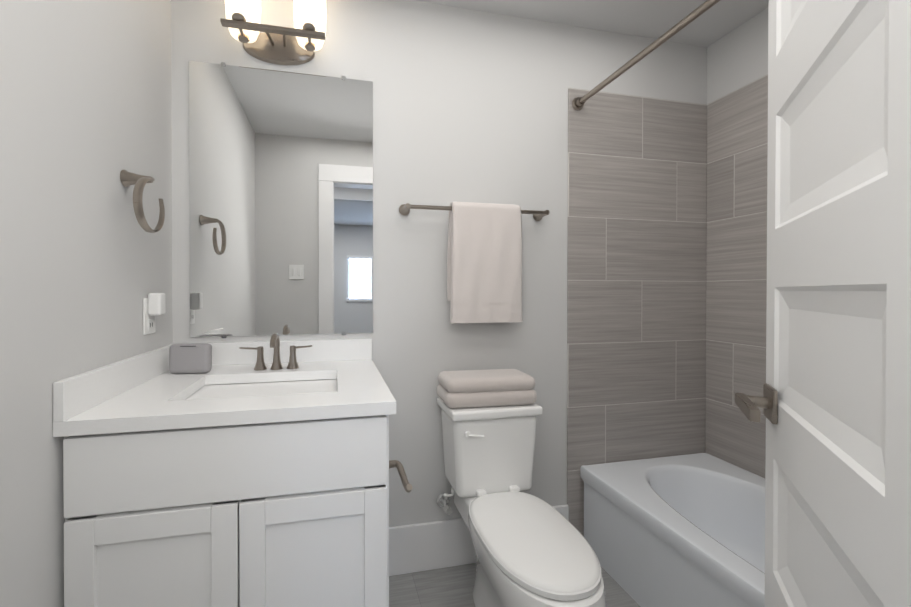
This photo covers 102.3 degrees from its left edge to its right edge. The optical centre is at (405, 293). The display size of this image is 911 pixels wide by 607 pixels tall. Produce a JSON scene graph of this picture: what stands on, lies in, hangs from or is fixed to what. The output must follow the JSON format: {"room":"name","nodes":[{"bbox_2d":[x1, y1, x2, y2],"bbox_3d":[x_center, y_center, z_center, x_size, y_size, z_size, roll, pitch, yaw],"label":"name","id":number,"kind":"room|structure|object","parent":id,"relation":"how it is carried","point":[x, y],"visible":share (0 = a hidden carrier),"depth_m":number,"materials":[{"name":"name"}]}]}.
{"room":"bathroom","nodes":[
{"label":"bathroom","id":0,"kind":"room"},
{"bbox_2d":[0,0,172,606],"bbox_3d":[-0.661,-0.020,0.005,0.120,2.420,2.750,0,0,-11],"label":"wall","id":1,"kind":"structure","parent":0,"point":[85,120],"depth_m":0.81,"materials":[{"name":"white paint"}]},
{"bbox_2d":[120,170,164,232],"bbox_3d":[-0.765,-0.266,1.044,0.084,0.180,0.153,0,0,-11],"label":"towel ring","id":2,"kind":"object","parent":1,"relation":"attached to","point":[128,179],"depth_m":1.03,"materials":[{"name":"silver metal"}]},
{"bbox_2d":[143,293,164,334],"bbox_3d":[-0.814,0.064,1.188,0.044,0.133,0.072,0,0,-11],"label":"electrical outlet plate","id":3,"kind":"object","parent":1,"relation":"attached to","point":[153,304],"depth_m":1.17,"materials":[{"name":"white plastic"}]},
{"bbox_2d":[171,0,706,526],"bbox_3d":[0.311,-0.031,1.664,2.680,2.420,0.120,0,0,-11],"label":"wall","id":4,"kind":"structure","parent":0,"point":[469,104],"depth_m":1.57,"materials":[{"name":"white paint"}]},
{"bbox_2d":[220,0,326,64],"bbox_3d":[-0.481,-1.033,1.362,0.364,0.266,0.152,0,0,-11],"label":"sconce","id":5,"kind":"object","parent":4,"relation":"attached to","point":[277,45],"depth_m":1.35,"materials":[{"name":"white glass"}]},
{"bbox_2d":[189,61,372,337],"bbox_3d":[-0.473,-0.355,1.438,0.692,1.050,0.007,0,0,-11],"label":"mirror","id":6,"kind":"object","parent":4,"relation":"attached to","point":[281,201],"depth_m":1.43,"materials":[{"name":"clear glass"}]},
{"bbox_2d":[436,488,454,514],"bbox_3d":[0.172,0.851,1.511,0.060,0.128,0.104,0,0,-11],"label":"supply valve","id":7,"kind":"object","parent":4,"relation":"attached to","point":[443,500],"depth_m":1.51,"materials":[{"name":"silver metal"}]},
{"bbox_2d":[399,203,549,220],"bbox_3d":[0.306,-0.352,1.555,0.665,0.048,0.076,0,0,-11],"label":"towel bar","id":8,"kind":"object","parent":4,"relation":"attached to","point":[404,209],"depth_m":1.52,"materials":[{"name":"silver metal"}]},
{"bbox_2d":[447,202,522,322],"bbox_3d":[0.337,-0.131,1.537,0.316,0.501,0.077,0,0,-11],"label":"hanging towel","id":9,"kind":"object","parent":8,"relation":"hanging from","point":[484,267],"depth_m":1.51,"materials":[{"name":"white fabric"}]},
{"bbox_2d":[389,504,568,575],"bbox_3d":[0.301,1.080,1.599,0.922,0.200,0.015,0,0,-11],"label":"baseboard","id":10,"kind":"structure","parent":4,"relation":"attached to","point":[420,547],"depth_m":1.53,"materials":[{"name":"white paint"}]},
{"bbox_2d":[567,88,706,536],"bbox_3d":[1.135,0.114,1.764,0.784,2.128,0.008,0,0,-11],"label":"wall tile","id":11,"kind":"structure","parent":4,"relation":"attached to","point":[636,279],"depth_m":1.75,"materials":[{"name":"grey tile"}]},
{"bbox_2d":[572,0,719,110],"bbox_3d":[0.944,-0.871,0.949,0.060,0.060,1.500,0,0,-11],"label":"curtain rod","id":12,"kind":"object","parent":11,"relation":"attached to","point":[579,102],"depth_m":1.30,"materials":[{"name":"silver metal"}]},
{"bbox_2d":[389,563,639,606],"bbox_3d":[0.594,1.213,0.265,2.680,0.050,2.990,0,0,-11],"label":"floor","id":13,"kind":"structure","parent":0,"point":[448,587],"depth_m":1.45,"materials":[{"name":"grey tile"}]},
{"bbox_2d":[53,338,395,606],"bbox_3d":[-0.447,0.685,1.148,0.744,0.995,0.598,0,0,-11],"label":"bathroom vanity","id":14,"kind":"object","parent":13,"relation":"on","point":[232,477],"depth_m":0.87,"materials":[{"name":"white paint"}]},
{"bbox_2d":[169,343,211,373],"bbox_3d":[-0.734,0.221,1.247,0.132,0.100,0.047,0,0,-5],"label":"case","id":15,"kind":"object","parent":14,"relation":"on","point":[191,358],"depth_m":1.23,"materials":[{"name":"grey plastic"}]},
{"bbox_2d":[239,333,311,369],"bbox_3d":[-0.458,0.204,1.279,0.249,0.133,0.130,0,0,-11],"label":"faucet","id":16,"kind":"object","parent":14,"relation":"on","point":[275,345],"depth_m":1.30,"materials":[{"name":"silver metal"}]},
{"bbox_2d":[389,460,411,492],"bbox_3d":[-0.026,0.511,1.027,0.060,0.046,0.179,0,0,-11],"label":"paper holder","id":17,"kind":"object","parent":14,"relation":"attached to","point":[398,465],"depth_m":1.03,"materials":[{"name":"silver metal"}]},
{"bbox_2d":[437,397,606,606],"bbox_3d":[0.382,0.811,1.252,0.370,0.742,0.701,0,0,-11],"label":"toilet","id":18,"kind":"object","parent":13,"relation":"on","point":[530,550],"depth_m":1.24,"materials":[{"name":"white ceramic"}]},
{"bbox_2d":[437,369,536,407],"bbox_3d":[0.325,0.381,1.483,0.377,0.114,0.199,0,0,-11],"label":"folded towel","id":19,"kind":"object","parent":18,"relation":"on","point":[479,388],"depth_m":1.40,"materials":[{"name":"grey fabric"}]},
{"bbox_2d":[580,453,764,606],"bbox_3d":[1.306,0.991,1.034,0.716,0.385,1.496,0,0,-11],"label":"bathtub","id":20,"kind":"object","parent":13,"relation":"on","point":[687,530],"depth_m":1.47,"materials":[{"name":"white ceramic"}]},
{"bbox_2d":[417,0,768,46],"bbox_3d":[0.594,-1.257,0.249,2.680,0.050,2.990,0,0,-11],"label":"ceiling","id":21,"kind":"structure","parent":0,"point":[654,19],"depth_m":1.61,"materials":[{"name":"white paint"}]},
{"bbox_2d":[706,8,767,104],"bbox_3d":[1.849,-0.023,0.509,0.120,2.420,2.750,0,0,-11],"label":"wall","id":22,"kind":"structure","parent":0,"point":[737,57],"depth_m":1.69,"materials":[{"name":"white paint"}]},
{"bbox_2d":[705,74,767,477],"bbox_3d":[1.665,0.119,1.096,0.008,2.128,1.510,0,0,-11],"label":"wall tile","id":23,"kind":"structure","parent":22,"relation":"attached to","point":[736,240],"depth_m":1.70,"materials":[{"name":"grey tile"}]},
{"bbox_3d":[0.209,0.085,-0.017,0.618,2.211,0.180,0,0,-11],"label":"door frame","id":24,"kind":"structure","parent":0,"visible":0},
{"bbox_2d":[735,0,910,606],"bbox_3d":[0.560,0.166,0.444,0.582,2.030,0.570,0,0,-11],"label":"door","id":25,"kind":"structure","parent":24,"relation":"attached to","point":[834,402],"depth_m":0.49,"materials":[{"name":"white paint"}]}
]}

